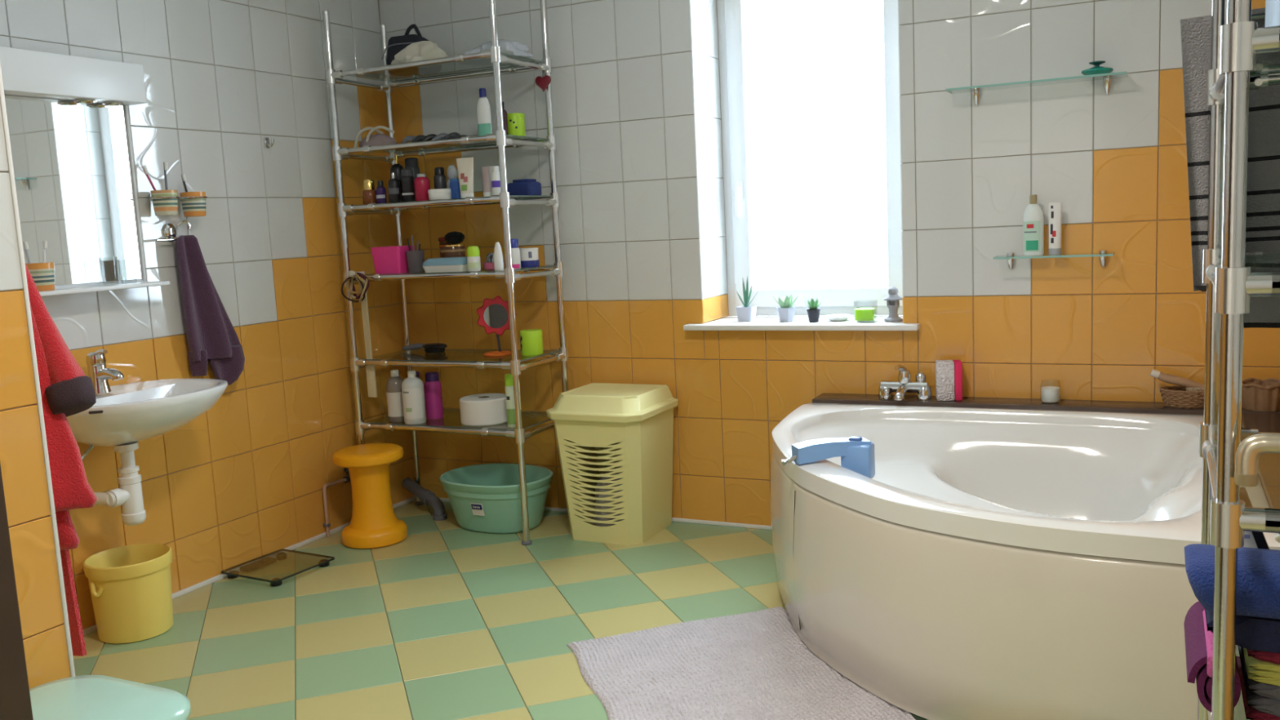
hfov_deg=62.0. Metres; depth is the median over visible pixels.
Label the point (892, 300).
figurine
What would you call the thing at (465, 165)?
tube
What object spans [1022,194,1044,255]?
shampoo bottle
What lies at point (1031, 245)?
print
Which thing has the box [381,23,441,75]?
bag
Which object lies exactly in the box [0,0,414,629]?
wall
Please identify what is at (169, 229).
ring hook
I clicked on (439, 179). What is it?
bottle
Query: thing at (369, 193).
perfume bottle
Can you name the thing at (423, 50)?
crumpled cloth
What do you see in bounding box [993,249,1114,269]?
wall shelf
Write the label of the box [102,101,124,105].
spotlight
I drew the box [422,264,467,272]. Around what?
tray
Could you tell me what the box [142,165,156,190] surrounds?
toothbrush
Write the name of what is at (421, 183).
bottle
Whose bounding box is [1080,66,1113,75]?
bowl
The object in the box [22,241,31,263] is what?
toothbrush
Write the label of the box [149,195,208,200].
cup holder
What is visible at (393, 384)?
bottle
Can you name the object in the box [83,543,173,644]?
bucket
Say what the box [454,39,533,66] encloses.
plastic bag
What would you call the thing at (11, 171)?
trim
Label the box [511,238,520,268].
bottle
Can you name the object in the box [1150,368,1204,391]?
bath brush
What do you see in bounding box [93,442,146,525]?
trap
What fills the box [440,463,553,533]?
tub
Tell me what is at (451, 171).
bottle
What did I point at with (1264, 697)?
folded cloth
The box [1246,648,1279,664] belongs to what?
folded towel
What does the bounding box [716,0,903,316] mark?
window
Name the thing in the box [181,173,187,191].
toothbrush
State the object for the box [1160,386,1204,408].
wicker basket
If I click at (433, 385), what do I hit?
bottle
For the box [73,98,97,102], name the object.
spotlight
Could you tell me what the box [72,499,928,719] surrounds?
floor
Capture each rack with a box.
[321,0,568,545]
[1197,0,1279,719]
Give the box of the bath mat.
[566,606,915,719]
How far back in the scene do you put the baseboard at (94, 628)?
4.21 m
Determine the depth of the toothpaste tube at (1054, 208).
3.65 m
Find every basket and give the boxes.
[370,244,414,273]
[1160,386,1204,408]
[1241,377,1279,411]
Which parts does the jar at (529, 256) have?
lid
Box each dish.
[482,253,505,270]
[825,314,851,321]
[1080,60,1113,75]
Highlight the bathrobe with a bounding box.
[24,262,97,656]
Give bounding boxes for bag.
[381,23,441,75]
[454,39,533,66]
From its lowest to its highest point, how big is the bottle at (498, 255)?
0.112 m
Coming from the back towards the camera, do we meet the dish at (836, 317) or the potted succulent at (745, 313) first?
the potted succulent at (745, 313)
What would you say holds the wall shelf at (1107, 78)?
attached to the wall at (636, 96)
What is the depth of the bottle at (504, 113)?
4.34 m
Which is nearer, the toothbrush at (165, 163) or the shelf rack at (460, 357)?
the toothbrush at (165, 163)
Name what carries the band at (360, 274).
hanging from the peg
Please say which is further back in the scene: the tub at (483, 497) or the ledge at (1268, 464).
the tub at (483, 497)
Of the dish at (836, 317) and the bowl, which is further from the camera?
the dish at (836, 317)
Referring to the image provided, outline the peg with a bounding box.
[347,270,364,276]
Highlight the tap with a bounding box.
[85,349,124,394]
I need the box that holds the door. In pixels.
[0,463,33,719]
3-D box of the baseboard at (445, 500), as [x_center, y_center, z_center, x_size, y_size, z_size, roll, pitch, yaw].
[-0.177,0.674,4.684,2.000,0.016,0.009,1,8,26]
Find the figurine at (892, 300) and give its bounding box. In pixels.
[883,286,902,322]
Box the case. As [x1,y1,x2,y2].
[506,178,542,195]
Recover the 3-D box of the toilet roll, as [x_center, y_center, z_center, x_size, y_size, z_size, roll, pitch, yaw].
[-0.653,0.207,4.479,0.204,0.106,0.204,1,8,26]
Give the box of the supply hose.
[80,445,93,459]
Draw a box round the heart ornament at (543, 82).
[535,71,551,92]
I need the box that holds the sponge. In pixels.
[935,360,962,400]
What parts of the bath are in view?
panel, bath grab handle, panel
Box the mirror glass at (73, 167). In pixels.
[4,95,141,285]
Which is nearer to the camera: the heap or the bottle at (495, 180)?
the bottle at (495, 180)
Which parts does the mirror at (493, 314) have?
stem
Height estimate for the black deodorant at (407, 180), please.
0.133 m
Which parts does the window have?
handle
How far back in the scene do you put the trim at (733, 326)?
4.11 m
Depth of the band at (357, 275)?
4.46 m
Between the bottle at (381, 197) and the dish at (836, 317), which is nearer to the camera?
the dish at (836, 317)
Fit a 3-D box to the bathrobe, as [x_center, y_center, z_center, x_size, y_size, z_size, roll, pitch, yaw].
[-1.434,0.081,2.462,0.420,1.224,0.186,1,8,26]
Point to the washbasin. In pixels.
(137, 411)
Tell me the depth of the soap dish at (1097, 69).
3.51 m
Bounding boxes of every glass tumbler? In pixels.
[98,257,119,284]
[117,258,137,284]
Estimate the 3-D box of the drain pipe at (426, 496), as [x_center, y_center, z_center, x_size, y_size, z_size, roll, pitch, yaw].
[-0.981,0.634,4.870,0.069,0.135,0.378,-8,9,-34]
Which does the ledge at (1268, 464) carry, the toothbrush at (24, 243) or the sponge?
the sponge
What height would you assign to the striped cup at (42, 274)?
0.086 m
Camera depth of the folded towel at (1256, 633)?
1.45 m
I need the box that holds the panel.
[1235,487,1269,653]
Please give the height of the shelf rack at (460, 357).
2.454 m
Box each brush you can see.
[443,231,464,244]
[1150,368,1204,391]
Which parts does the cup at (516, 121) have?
lid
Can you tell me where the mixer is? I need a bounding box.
[878,364,931,400]
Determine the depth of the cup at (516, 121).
4.38 m
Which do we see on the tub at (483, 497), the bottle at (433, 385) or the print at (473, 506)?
the print at (473, 506)
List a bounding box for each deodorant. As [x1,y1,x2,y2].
[400,168,415,201]
[466,245,480,271]
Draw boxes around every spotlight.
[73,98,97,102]
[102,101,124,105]
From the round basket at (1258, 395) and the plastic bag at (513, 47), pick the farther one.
the plastic bag at (513, 47)
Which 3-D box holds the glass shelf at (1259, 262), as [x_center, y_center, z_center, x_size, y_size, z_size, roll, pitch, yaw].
[0.979,-0.137,1.503,0.253,0.006,0.493,1,8,26]
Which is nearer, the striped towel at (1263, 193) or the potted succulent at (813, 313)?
the striped towel at (1263, 193)
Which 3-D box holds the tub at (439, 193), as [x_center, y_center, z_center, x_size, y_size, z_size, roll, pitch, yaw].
[-0.811,-0.673,4.331,0.099,0.042,0.099,1,8,26]
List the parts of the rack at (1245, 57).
bent rail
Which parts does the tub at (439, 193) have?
lid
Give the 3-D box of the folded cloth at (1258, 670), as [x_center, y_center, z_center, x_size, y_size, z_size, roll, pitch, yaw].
[0.983,0.415,1.517,0.217,0.028,0.235,1,8,26]
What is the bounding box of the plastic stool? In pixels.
[332,443,407,548]
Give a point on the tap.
(95, 362)
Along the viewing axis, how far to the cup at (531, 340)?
4.40 m
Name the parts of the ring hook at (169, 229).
plate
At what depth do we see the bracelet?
4.32 m
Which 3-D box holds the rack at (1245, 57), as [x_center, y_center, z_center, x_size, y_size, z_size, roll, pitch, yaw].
[0.973,-0.025,1.519,0.341,2.104,0.606,1,8,26]
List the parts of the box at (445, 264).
lid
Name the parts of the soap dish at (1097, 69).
knob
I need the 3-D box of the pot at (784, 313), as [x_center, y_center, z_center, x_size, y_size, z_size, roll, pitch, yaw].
[0.586,-0.183,4.276,0.084,0.055,0.073,1,8,26]
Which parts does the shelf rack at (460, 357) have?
glass shelf, glass shelf, glass shelf, glass shelf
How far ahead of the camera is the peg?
4.42 m
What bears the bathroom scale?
on the floor
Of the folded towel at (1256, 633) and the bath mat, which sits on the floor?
the bath mat
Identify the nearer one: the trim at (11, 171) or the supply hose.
the trim at (11, 171)
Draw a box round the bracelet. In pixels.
[446,134,468,138]
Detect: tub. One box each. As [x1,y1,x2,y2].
[427,188,451,199]
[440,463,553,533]
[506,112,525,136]
[772,402,1279,564]
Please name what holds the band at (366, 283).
hanging from the peg
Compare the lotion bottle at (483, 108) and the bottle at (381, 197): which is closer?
the lotion bottle at (483, 108)
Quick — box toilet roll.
[459,393,506,426]
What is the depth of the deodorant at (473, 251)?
4.28 m
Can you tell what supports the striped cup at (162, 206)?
in the cup holder
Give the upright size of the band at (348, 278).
0.112 m
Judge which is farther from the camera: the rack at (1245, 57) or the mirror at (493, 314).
the mirror at (493, 314)
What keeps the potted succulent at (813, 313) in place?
on the trim at (771, 319)
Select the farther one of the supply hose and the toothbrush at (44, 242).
the supply hose
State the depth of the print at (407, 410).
4.49 m
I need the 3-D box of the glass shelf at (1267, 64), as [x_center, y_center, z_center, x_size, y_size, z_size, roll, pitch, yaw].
[0.965,-0.428,1.465,0.253,0.006,0.493,1,8,26]
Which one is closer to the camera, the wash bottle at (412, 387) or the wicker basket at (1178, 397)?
the wicker basket at (1178, 397)
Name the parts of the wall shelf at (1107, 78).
glass plate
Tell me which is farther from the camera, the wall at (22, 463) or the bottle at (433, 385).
the bottle at (433, 385)
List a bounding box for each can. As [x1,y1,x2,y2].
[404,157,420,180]
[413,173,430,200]
[449,177,461,199]
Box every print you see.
[405,408,412,412]
[460,173,464,179]
[461,184,466,191]
[463,176,467,182]
[471,503,482,510]
[1026,223,1033,228]
[1026,240,1038,250]
[1050,224,1053,234]
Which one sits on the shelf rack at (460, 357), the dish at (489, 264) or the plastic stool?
the dish at (489, 264)
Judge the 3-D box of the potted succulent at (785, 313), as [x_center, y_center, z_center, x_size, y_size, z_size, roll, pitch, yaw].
[0.587,-0.208,4.262,0.102,0.106,0.118,1,8,26]
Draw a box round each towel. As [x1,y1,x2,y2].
[175,235,244,385]
[1180,7,1279,328]
[1183,600,1240,712]
[1184,543,1279,619]
[1204,608,1279,653]
[1235,655,1279,719]
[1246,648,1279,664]
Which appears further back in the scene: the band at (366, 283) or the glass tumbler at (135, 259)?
the band at (366, 283)
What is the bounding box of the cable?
[1275,533,1279,542]
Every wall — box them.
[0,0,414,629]
[0,104,71,688]
[377,0,1279,525]
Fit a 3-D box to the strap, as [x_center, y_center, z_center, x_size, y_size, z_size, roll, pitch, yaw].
[-1.166,-0.092,4.565,0.042,0.510,0.014,1,8,26]
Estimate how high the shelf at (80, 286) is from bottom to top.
0.014 m
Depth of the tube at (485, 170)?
4.30 m
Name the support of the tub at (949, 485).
in the bath
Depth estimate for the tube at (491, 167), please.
4.27 m
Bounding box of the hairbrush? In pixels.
[402,342,447,352]
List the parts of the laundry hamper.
lid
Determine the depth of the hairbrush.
4.70 m
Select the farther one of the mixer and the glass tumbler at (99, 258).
the mixer
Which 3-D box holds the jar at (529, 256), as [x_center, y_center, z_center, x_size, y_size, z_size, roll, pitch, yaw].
[-0.458,-0.421,4.388,0.082,0.080,0.082,1,8,26]
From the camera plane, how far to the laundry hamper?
4.24 m
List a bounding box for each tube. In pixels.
[456,157,474,198]
[481,166,490,196]
[488,165,497,195]
[1048,202,1062,254]
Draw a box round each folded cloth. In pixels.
[1237,645,1279,716]
[1242,647,1279,685]
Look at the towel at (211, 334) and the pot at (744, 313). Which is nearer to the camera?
the towel at (211, 334)
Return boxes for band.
[341,276,364,302]
[346,272,364,293]
[350,272,368,299]
[350,275,368,298]
[357,275,367,302]
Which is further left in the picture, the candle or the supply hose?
the supply hose
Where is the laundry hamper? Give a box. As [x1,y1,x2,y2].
[546,382,678,545]
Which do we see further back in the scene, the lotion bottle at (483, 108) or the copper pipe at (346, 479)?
the copper pipe at (346, 479)
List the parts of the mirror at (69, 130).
panel, rod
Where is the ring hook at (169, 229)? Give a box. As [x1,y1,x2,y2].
[155,220,191,241]
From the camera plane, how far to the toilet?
2.16 m
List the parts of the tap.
lever, spout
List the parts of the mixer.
spout, lever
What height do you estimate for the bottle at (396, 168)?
0.200 m
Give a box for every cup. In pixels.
[26,262,54,291]
[151,189,177,215]
[179,191,205,217]
[405,235,424,272]
[520,328,543,355]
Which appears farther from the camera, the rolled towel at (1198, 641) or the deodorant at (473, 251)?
the deodorant at (473, 251)
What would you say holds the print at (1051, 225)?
attached to the toothpaste tube at (1054, 208)
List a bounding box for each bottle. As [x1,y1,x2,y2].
[362,179,377,204]
[375,180,386,203]
[386,369,404,422]
[387,173,401,202]
[390,155,404,202]
[401,370,426,424]
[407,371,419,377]
[423,371,444,419]
[433,167,447,189]
[447,164,457,188]
[476,88,492,136]
[491,166,501,195]
[493,242,503,271]
[502,101,508,134]
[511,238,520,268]
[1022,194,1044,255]
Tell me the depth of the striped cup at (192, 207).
3.80 m
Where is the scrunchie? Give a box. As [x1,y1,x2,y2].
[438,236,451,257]
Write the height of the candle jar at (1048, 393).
0.078 m
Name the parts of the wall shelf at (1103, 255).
glass plate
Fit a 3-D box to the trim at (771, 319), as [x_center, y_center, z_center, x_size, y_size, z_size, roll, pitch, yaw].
[0.684,-0.153,4.301,0.807,0.020,0.289,1,8,26]
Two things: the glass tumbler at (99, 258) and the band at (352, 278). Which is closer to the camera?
the glass tumbler at (99, 258)
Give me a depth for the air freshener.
4.31 m
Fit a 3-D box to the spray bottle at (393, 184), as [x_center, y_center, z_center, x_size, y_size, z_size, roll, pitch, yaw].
[-1.019,-0.714,4.414,0.050,0.122,0.050,1,8,26]
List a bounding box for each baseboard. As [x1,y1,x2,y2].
[82,495,416,635]
[439,497,771,529]
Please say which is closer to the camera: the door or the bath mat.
the door
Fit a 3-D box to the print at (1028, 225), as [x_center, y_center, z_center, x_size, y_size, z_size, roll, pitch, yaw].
[1.348,-0.462,3.678,0.024,0.014,0.001,2,9,35]
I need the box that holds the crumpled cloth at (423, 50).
[391,40,448,68]
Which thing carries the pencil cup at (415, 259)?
on the shelf rack at (460, 357)
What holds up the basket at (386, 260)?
on the shelf rack at (460, 357)
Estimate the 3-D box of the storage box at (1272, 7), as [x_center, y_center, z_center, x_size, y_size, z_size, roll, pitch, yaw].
[0.939,-0.516,1.393,0.202,0.188,0.230,1,8,26]
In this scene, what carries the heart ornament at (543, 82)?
hanging from the shelf rack at (460, 357)
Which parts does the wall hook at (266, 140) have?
plate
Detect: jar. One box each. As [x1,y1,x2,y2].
[440,244,465,257]
[519,247,539,267]
[1040,380,1061,402]
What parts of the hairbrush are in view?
handle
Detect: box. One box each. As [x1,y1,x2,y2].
[422,256,467,272]
[1265,0,1279,26]
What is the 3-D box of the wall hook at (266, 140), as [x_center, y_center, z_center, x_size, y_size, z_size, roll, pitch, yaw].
[-1.467,-0.863,4.222,0.040,0.040,0.024,1,8,26]
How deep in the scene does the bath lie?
2.65 m
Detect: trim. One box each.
[0,62,75,676]
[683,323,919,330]
[702,315,902,324]
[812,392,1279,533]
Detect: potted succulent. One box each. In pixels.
[735,275,757,321]
[772,293,801,321]
[805,298,822,322]
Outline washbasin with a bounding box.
[66,378,227,446]
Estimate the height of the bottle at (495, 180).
0.116 m
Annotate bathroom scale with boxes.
[221,548,334,586]
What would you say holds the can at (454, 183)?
on the shelf rack at (460, 357)
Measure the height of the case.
0.068 m
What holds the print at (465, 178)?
attached to the tube at (465, 165)
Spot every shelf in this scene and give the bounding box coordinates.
[39,280,169,296]
[945,71,1127,106]
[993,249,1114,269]
[1244,253,1279,272]
[1249,51,1279,75]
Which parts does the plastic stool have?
seat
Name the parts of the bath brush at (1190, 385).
brush handle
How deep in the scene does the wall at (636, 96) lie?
4.24 m
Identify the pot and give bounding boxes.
[735,306,756,321]
[776,306,795,321]
[806,308,820,322]
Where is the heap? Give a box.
[401,132,461,143]
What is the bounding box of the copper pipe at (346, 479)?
[322,467,351,537]
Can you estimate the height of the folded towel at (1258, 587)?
0.069 m
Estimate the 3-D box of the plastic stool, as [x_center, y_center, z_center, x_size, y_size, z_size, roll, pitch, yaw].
[-1.121,0.563,4.444,0.288,0.388,0.288,1,8,26]
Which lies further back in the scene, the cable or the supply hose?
the supply hose
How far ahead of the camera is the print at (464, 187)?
4.25 m
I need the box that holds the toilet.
[29,675,191,719]
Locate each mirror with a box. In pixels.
[0,46,169,296]
[476,295,516,356]
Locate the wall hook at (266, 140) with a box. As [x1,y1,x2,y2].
[263,137,274,147]
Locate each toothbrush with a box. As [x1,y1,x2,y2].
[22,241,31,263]
[42,240,47,262]
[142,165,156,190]
[163,161,168,190]
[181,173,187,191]
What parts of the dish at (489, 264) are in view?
dish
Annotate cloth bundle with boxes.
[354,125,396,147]
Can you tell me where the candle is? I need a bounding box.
[853,299,877,322]
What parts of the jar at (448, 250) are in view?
lid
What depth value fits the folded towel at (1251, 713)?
1.49 m
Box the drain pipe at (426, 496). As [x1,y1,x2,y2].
[402,477,447,520]
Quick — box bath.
[769,402,1279,719]
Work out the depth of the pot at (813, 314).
4.18 m
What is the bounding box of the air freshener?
[504,373,515,427]
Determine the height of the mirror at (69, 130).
0.744 m
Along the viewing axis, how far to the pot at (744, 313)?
4.34 m
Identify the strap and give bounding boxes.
[360,280,377,397]

